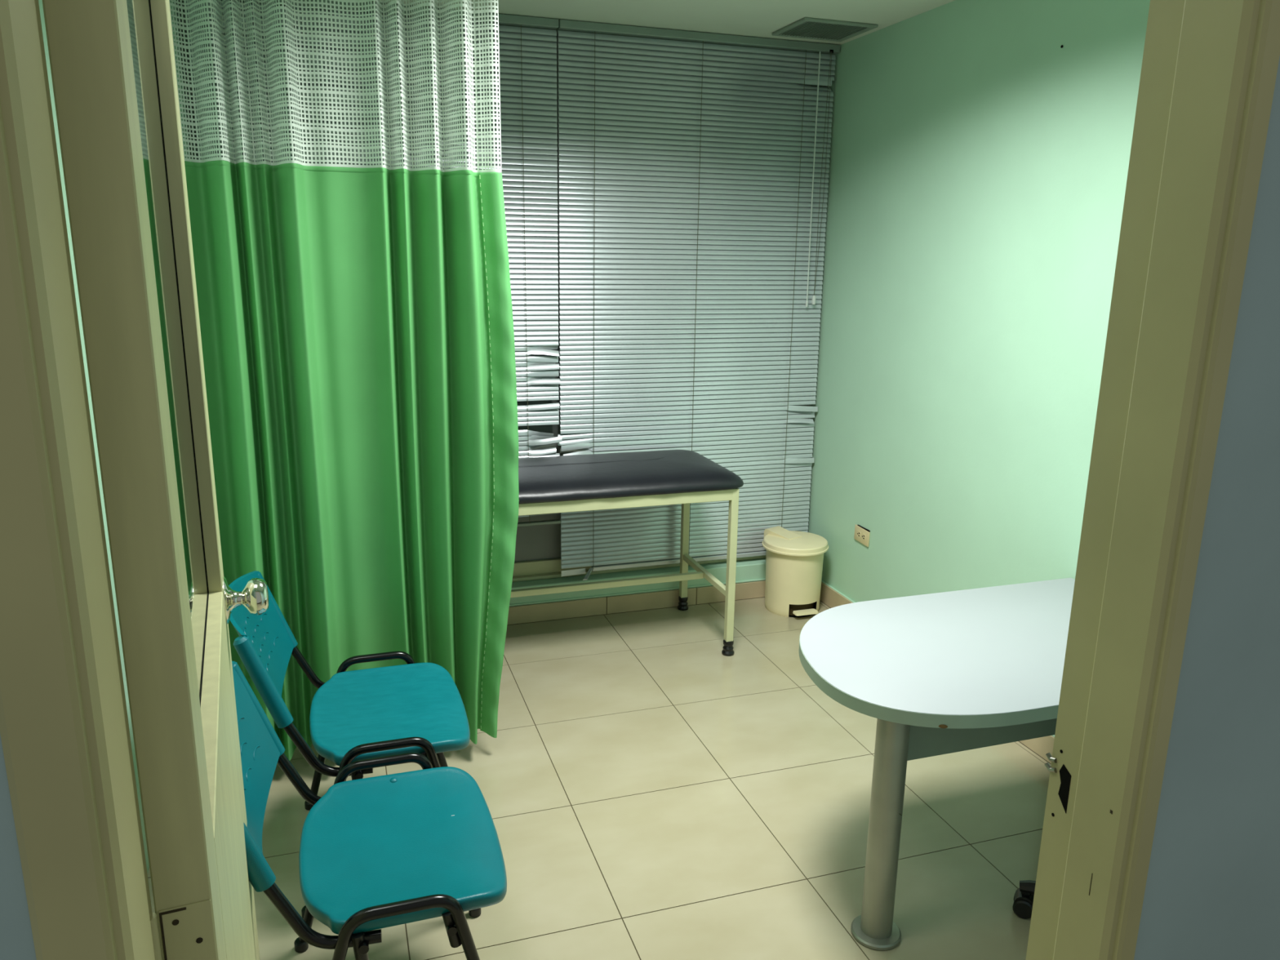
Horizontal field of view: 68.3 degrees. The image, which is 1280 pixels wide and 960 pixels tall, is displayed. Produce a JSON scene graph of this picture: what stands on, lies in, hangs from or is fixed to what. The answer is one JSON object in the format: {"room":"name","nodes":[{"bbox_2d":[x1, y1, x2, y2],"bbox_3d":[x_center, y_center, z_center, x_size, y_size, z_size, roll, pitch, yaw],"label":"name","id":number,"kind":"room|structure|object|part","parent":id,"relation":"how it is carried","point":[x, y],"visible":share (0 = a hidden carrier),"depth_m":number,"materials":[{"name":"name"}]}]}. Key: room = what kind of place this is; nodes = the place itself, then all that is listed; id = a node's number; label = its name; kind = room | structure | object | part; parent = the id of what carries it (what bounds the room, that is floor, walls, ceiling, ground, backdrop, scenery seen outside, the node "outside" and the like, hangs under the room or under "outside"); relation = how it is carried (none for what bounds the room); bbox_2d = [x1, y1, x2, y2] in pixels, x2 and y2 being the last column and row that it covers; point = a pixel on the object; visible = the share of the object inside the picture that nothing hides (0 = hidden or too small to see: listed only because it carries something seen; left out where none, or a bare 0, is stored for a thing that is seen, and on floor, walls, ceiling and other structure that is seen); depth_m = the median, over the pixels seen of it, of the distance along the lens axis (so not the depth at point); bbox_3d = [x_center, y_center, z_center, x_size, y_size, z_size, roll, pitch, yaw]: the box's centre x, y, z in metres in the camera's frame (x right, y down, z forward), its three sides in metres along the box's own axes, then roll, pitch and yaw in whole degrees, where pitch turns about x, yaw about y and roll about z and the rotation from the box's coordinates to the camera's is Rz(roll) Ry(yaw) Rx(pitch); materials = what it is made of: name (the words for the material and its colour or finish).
{"room":"examination room","nodes":[
{"label":"examination room","id":0,"kind":"room"},
{"bbox_2d":[38,0,149,873],"bbox_3d":[-1.409,-0.175,2.304,0.100,2.667,3.520,-4,14,-18],"label":"wall","id":1,"kind":"structure","parent":0,"point":[41,7],"depth_m":2.36,"materials":[{"name":"green paint"}]},
{"bbox_2d":[169,0,765,606],"bbox_3d":[-0.496,-0.644,4.293,2.910,2.667,0.208,-4,14,-18],"label":"wall","id":2,"kind":"structure","parent":0,"point":[751,570],"depth_m":4.63,"materials":[{"name":"green paint"}]},
{"bbox_2d":[176,0,829,582],"bbox_3d":[-0.447,-0.736,4.293,2.805,2.486,0.065,-4,14,-18],"label":"window","id":3,"kind":"structure","parent":2,"relation":"in","point":[538,548],"depth_m":4.53,"materials":[{"name":"glass"}]},
{"bbox_2d":[186,0,561,526],"bbox_3d":[-1.040,-0.820,4.003,1.431,2.199,0.063,-4,14,-18],"label":"blind","id":4,"kind":"object","parent":3,"relation":"attached to","point":[531,222],"visible":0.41,"depth_m":3.98,"materials":[{"name":"grey metal"}]},
{"bbox_3d":[-1.026,-1.873,3.749,1.429,0.033,0.058,-4,14,-18],"label":"head rail","id":5,"kind":"part","parent":4,"relation":"part of","materials":[{"name":"grey metal"}]},
{"bbox_3d":[-0.505,-0.841,4.163,0.010,2.152,0.003,-4,14,-18],"label":"ladder cord","id":6,"kind":"part","parent":4,"relation":"part of","materials":[{"name":"fabric"}]},
{"bbox_3d":[-1.057,0.240,4.262,1.429,0.016,0.026,-4,14,-18],"label":"rail","id":7,"kind":"part","parent":4,"relation":"part of","materials":[{"name":"grey metal"}]},
{"bbox_3d":[-0.959,-0.750,4.140,1.740,2.402,0.008,-4,14,-18],"label":"pane","id":8,"kind":"part","parent":3,"relation":"part of","materials":[{"name":"glass"}]},
{"bbox_3d":[-0.469,0.423,4.589,2.805,0.075,0.035,-4,14,-18],"label":"frame","id":9,"kind":"part","parent":3,"relation":"part of","materials":[{"name":"beige metal"}]},
{"bbox_3d":[-0.465,0.463,4.584,2.805,0.018,0.065,-4,14,-18],"label":"frame","id":10,"kind":"part","parent":3,"relation":"part of","materials":[{"name":"beige metal"}]},
{"bbox_2d":[556,18,840,580],"bbox_3d":[0.269,-0.767,4.437,1.342,2.470,0.103,-4,14,-18],"label":"blind","id":11,"kind":"object","parent":3,"relation":"attached to","point":[692,228],"visible":0.94,"depth_m":4.40,"materials":[{"name":"grey metal"}]},
{"bbox_3d":[-0.322,0.446,4.553,0.120,0.030,0.006,-4,14,-18],"label":"rail","id":12,"kind":"part","parent":11,"relation":"part of","materials":[{"name":"grey metal"}]},
{"bbox_3d":[-0.209,-0.736,4.290,0.002,2.409,0.003,-4,14,-18],"label":"ladder cord","id":13,"kind":"part","parent":11,"relation":"part of","materials":[{"name":"grey fabric"}]},
{"bbox_3d":[0.320,0.397,4.768,1.167,0.022,0.024,-4,14,-18],"label":"rail","id":14,"kind":"part","parent":11,"relation":"part of","materials":[{"name":"grey metal"}]},
{"bbox_3d":[0.262,-0.766,4.442,0.002,2.409,0.003,-4,14,-18],"label":"ladder cord","id":15,"kind":"part","parent":11,"relation":"part of","materials":[{"name":"fabric"}]},
{"bbox_3d":[0.286,-1.957,4.173,1.328,0.033,0.058,-4,14,-18],"label":"head rail","id":16,"kind":"part","parent":11,"relation":"part of","materials":[{"name":"grey metal"}]},
{"bbox_3d":[0.743,-0.796,4.597,0.002,2.409,0.003,-4,14,-18],"label":"ladder cord","id":17,"kind":"part","parent":11,"relation":"part of","materials":[{"name":"grey fabric"}]},
{"bbox_3d":[0.863,-1.430,4.465,0.016,1.112,0.002,1,14,-1],"label":"lift cord","id":18,"kind":"part","parent":11,"relation":"part of","materials":[{"name":"white fabric"}]},
{"bbox_3d":[0.867,-1.430,4.467,0.024,1.112,0.006,-4,14,-18],"label":"lift cord","id":19,"kind":"part","parent":11,"relation":"part of","materials":[{"name":"white fabric"}]},
{"bbox_3d":[0.401,-0.837,4.579,1.005,2.402,0.008,-4,14,-18],"label":"pane","id":20,"kind":"part","parent":3,"relation":"part of","materials":[{"name":"glass"}]},
{"bbox_2d":[506,580,765,625],"bbox_3d":[-0.482,0.632,4.501,2.910,0.088,0.014,-4,14,-18],"label":"baseboard","id":21,"kind":"structure","parent":2,"relation":"attached to","point":[708,594],"depth_m":4.62,"materials":[{"name":"tile"}]},
{"bbox_2d":[147,596,1051,959],"bbox_3d":[0.279,1.262,2.266,3.110,0.060,5.300,-4,14,-18],"label":"floor","id":22,"kind":"structure","parent":0,"point":[650,791],"depth_m":2.98,"materials":[{"name":"tile"}]},
{"bbox_2d":[228,570,470,918],"bbox_3d":[-0.813,0.688,2.692,0.622,0.830,0.590,-4,14,-18],"label":"chair","id":23,"kind":"object","parent":22,"relation":"on","point":[412,707],"visible":0.91,"depth_m":2.66,"materials":[{"name":"teal plastic"}]},
{"bbox_3d":[-1.030,0.447,2.559,0.156,0.305,0.494,-4,14,-18],"label":"backrest","id":24,"kind":"part","parent":23,"relation":"part of","materials":[{"name":"teal plastic"}]},
{"bbox_3d":[-0.665,0.911,2.502,0.460,0.491,0.045,-4,14,-18],"label":"leg frame","id":25,"kind":"part","parent":23,"relation":"part of","materials":[{"name":"black metal"}]},
{"bbox_3d":[-0.835,0.786,3.004,0.460,0.491,0.045,-4,14,-18],"label":"leg frame","id":26,"kind":"part","parent":23,"relation":"part of","materials":[{"name":"black metal"}]},
{"bbox_3d":[-0.723,0.676,2.719,0.433,0.065,0.530,-4,14,-18],"label":"seat","id":27,"kind":"part","parent":23,"relation":"part of","materials":[{"name":"teal plastic"}]},
{"bbox_2d":[231,661,506,959],"bbox_3d":[-0.626,0.836,2.092,0.622,0.830,0.590,-4,14,-18],"label":"chair","id":28,"kind":"object","parent":22,"relation":"on","point":[387,851],"visible":0.71,"depth_m":2.07,"materials":[{"name":"teal plastic"}]},
{"bbox_3d":[-0.843,0.595,1.959,0.156,0.305,0.494,-4,14,-18],"label":"backrest","id":29,"kind":"part","parent":28,"relation":"part of","materials":[{"name":"teal plastic"}]},
{"bbox_3d":[-0.648,0.934,2.405,0.460,0.491,0.045,-4,14,-18],"label":"leg frame","id":30,"kind":"part","parent":28,"relation":"part of","materials":[{"name":"black metal"}]},
{"bbox_3d":[-0.536,0.824,2.120,0.433,0.065,0.530,-4,14,-18],"label":"seat","id":31,"kind":"part","parent":28,"relation":"part of","materials":[{"name":"teal plastic"}]},
{"bbox_3d":[-0.478,1.059,1.902,0.460,0.491,0.045,-4,14,-18],"label":"leg frame","id":32,"kind":"part","parent":28,"relation":"part of","materials":[{"name":"black metal"}]},
{"bbox_2d":[510,449,743,656],"bbox_3d":[-0.558,0.354,4.054,1.936,0.836,0.632,-4,14,-18],"label":"examination table","id":33,"kind":"object","parent":22,"relation":"on","point":[620,480],"visible":0.49,"depth_m":3.97,"materials":[{"name":"black leather"}]},
{"bbox_3d":[-0.479,0.114,3.719,1.850,0.049,0.031,-4,14,-18],"label":"rail","id":34,"kind":"part","parent":33,"relation":"part of","materials":[{"name":"beige metal"}]},
{"bbox_3d":[0.219,0.250,4.600,0.033,0.706,0.033,-4,14,-18],"label":"leg","id":35,"kind":"part","parent":33,"relation":"part of","materials":[{"name":"beige metal"}]},
{"bbox_3d":[0.395,0.378,4.081,0.033,0.706,0.033,-4,14,-18],"label":"leg","id":36,"kind":"part","parent":33,"relation":"part of","materials":[{"name":"beige metal"}]},
{"bbox_2d":[762,525,828,617],"bbox_3d":[0.763,0.454,4.691,0.325,0.382,0.345,-4,14,-18],"label":"pedal bin","id":37,"kind":"object","parent":22,"relation":"on","point":[794,559],"visible":1,"depth_m":4.58,"materials":[{"name":"beige plastic"}]},
{"bbox_3d":[0.766,0.307,4.651,0.325,0.042,0.325,-10,17,-37],"label":"lid","id":38,"kind":"part","parent":37,"relation":"part of","materials":[{"name":"beige plastic"}]},
{"bbox_2d":[798,577,1075,950],"bbox_3d":[0.996,0.779,2.725,1.183,0.682,0.745,-4,14,-18],"label":"desk","id":39,"kind":"object","parent":22,"relation":"on","point":[944,673],"visible":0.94,"depth_m":2.44,"materials":[{"name":"white laminate"}]},
{"bbox_3d":[0.617,1.179,2.466,0.128,0.016,0.128,-4,14,-18],"label":"foot plate","id":40,"kind":"part","parent":39,"relation":"part of","materials":[{"name":"silver metal"}]},
{"bbox_3d":[0.622,0.868,2.390,0.080,0.638,0.080,-4,14,-18],"label":"leg","id":41,"kind":"part","parent":39,"relation":"part of","materials":[{"name":"silver metal"}]},
{"bbox_2d":[938,724,947,728],"bbox_3d":[0.713,0.579,2.217,0.021,0.010,0.002,3,14,10],"label":"light","id":42,"kind":"object","parent":39,"relation":"attached to","point":[940,726],"depth_m":2.22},
{"bbox_3d":[1.132,0.599,2.511,1.010,0.158,0.018,-4,14,-18],"label":"apron panel","id":43,"kind":"part","parent":39,"relation":"part of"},
{"bbox_2d":[1012,880,1035,919],"bbox_3d":[1.351,0.821,2.324,0.662,0.799,0.670,-4,14,-18],"label":"office chair","id":44,"kind":"object","parent":22,"relation":"on","point":[1024,895],"visible":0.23,"depth_m":2.52,"materials":[{"name":"black plastic"}]},
{"bbox_3d":[1.162,1.089,2.473,0.309,0.069,0.044,7,15,24],"label":"leg","id":45,"kind":"part","parent":44,"relation":"part of","materials":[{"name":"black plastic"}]},
{"bbox_2d":[0,57,1279,959],"bbox_3d":[0.591,0.141,1.081,4.110,2.687,0.128,-4,14,-18],"label":"wall","id":46,"kind":"structure","parent":0,"point":[1212,891],"depth_m":1.05,"materials":[{"name":"blue paint"}]},
{"bbox_2d":[42,0,268,959],"bbox_3d":[-0.614,0.278,1.317,0.198,2.266,1.012,-5,15,-22],"label":"door","id":47,"kind":"structure","parent":46,"relation":"in","point":[113,64],"depth_m":0.84,"materials":[{"name":"beige paint"}]},
{"bbox_3d":[-0.609,-0.219,1.196,0.004,1.050,0.788,-5,15,-22],"label":"glass pane","id":48,"kind":"part","parent":47,"relation":"part of","materials":[{"name":"green"}]},
{"bbox_3d":[-0.623,0.833,1.452,0.048,1.124,0.780,-5,15,-22],"label":"panel","id":49,"kind":"part","parent":47,"relation":"part of","materials":[{"name":"beige paint"}]},
{"bbox_3d":[-0.715,0.217,1.754,0.045,0.069,0.069,-5,15,-22],"label":"knob","id":50,"kind":"part","parent":47,"relation":"part of","materials":[{"name":"silver metal"}]},
{"bbox_2d":[0,0,1279,959],"bbox_3d":[0.051,0.338,0.950,1.112,2.350,0.146,-4,14,-18],"label":"trim","id":51,"kind":"structure","parent":46,"relation":"attached to","point":[1209,68],"depth_m":0.91,"materials":[{"name":"beige paint"}]},
{"bbox_3d":[0.515,0.355,1.180,0.006,0.024,0.019,-4,14,-18],"label":"strike plate","id":52,"kind":"part","parent":51,"relation":"part of","materials":[{"name":"metal"}]},
{"bbox_2d":[371,0,955,44],"bbox_3d":[0.048,-1.566,2.426,3.110,0.020,3.570,-4,14,-18],"label":"ceiling","id":53,"kind":"structure","parent":0,"point":[749,18],"depth_m":3.79,"materials":[{"name":"white paint"}]},
{"bbox_2d":[168,0,519,760],"bbox_3d":[-0.930,-0.342,2.900,1.149,2.608,0.167,-3,14,-15],"label":"privacy curtain","id":54,"kind":"object","parent":53,"relation":"hanging from","point":[357,321],"visible":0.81,"depth_m":2.91,"materials":[{"name":"green fabric"}]},
{"bbox_3d":[-0.934,-1.230,2.676,1.069,0.645,0.128,-4,14,-18],"label":"net panel","id":55,"kind":"part","parent":54,"relation":"part of","materials":[{"name":"white fabric"}]},
{"bbox_2d":[771,17,878,41],"bbox_3d":[0.789,-1.932,4.050,0.344,0.012,0.310,-4,14,-18],"label":"ceiling vent","id":56,"kind":"object","parent":53,"relation":"in","point":[807,28],"visible":1,"depth_m":4.03,"materials":[{"name":"grey metal"}]},
{"bbox_3d":[0.636,-1.923,4.001,0.022,0.012,0.266,-4,14,-18],"label":"frame","id":57,"kind":"part","parent":56,"relation":"part of","materials":[{"name":"white metal"}]},
{"bbox_3d":[0.744,-1.965,4.183,0.344,0.012,0.022,-4,14,-18],"label":"frame","id":58,"kind":"part","parent":56,"relation":"part of","materials":[{"name":"white metal"}]},
{"bbox_3d":[0.834,-1.899,3.918,0.344,0.012,0.022,-4,14,-18],"label":"frame","id":59,"kind":"part","parent":56,"relation":"part of","materials":[{"name":"white metal"}]},
{"bbox_3d":[0.942,-1.942,4.100,0.022,0.012,0.266,-4,14,-18],"label":"frame","id":60,"kind":"part","parent":56,"relation":"part of","materials":[{"name":"white metal"}]},
{"bbox_2d":[806,0,1150,602],"bbox_3d":[1.466,-0.345,3.181,0.100,2.667,3.620,-4,14,-18],"label":"wall","id":61,"kind":"structure","parent":0,"point":[979,162],"depth_m":3.60,"materials":[{"name":"green paint"}]},
{"bbox_2d":[853,524,870,546],"bbox_3d":[1.042,0.260,4.432,0.009,0.079,0.126,-4,14,-18],"label":"wall outlet","id":62,"kind":"object","parent":61,"relation":"attached to","point":[862,535],"visible":1,"depth_m":4.42,"materials":[{"name":"beige plastic"}]},
{"bbox_2d":[857,530,861,537],"bbox_3d":[1.033,0.256,4.451,0.001,0.035,0.033,-4,14,-18],"label":"socket","id":63,"kind":"object","parent":62,"relation":"attached to","point":[859,532],"depth_m":4.45,"materials":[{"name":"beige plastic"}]},
{"bbox_2d":[861,533,865,541],"bbox_3d":[1.046,0.267,4.412,0.001,0.035,0.033,-4,14,-18],"label":"socket","id":64,"kind":"object","parent":62,"relation":"attached to","point":[863,535],"depth_m":4.41,"materials":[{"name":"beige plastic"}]},
{"bbox_2d":[819,579,1054,764],"bbox_3d":[1.409,0.916,3.411,0.018,0.104,3.304,-4,14,-18],"label":"baseboard","id":65,"kind":"structure","parent":61,"relation":"attached to","point":[830,596],"depth_m":4.55,"materials":[{"name":"tile"}]}
]}

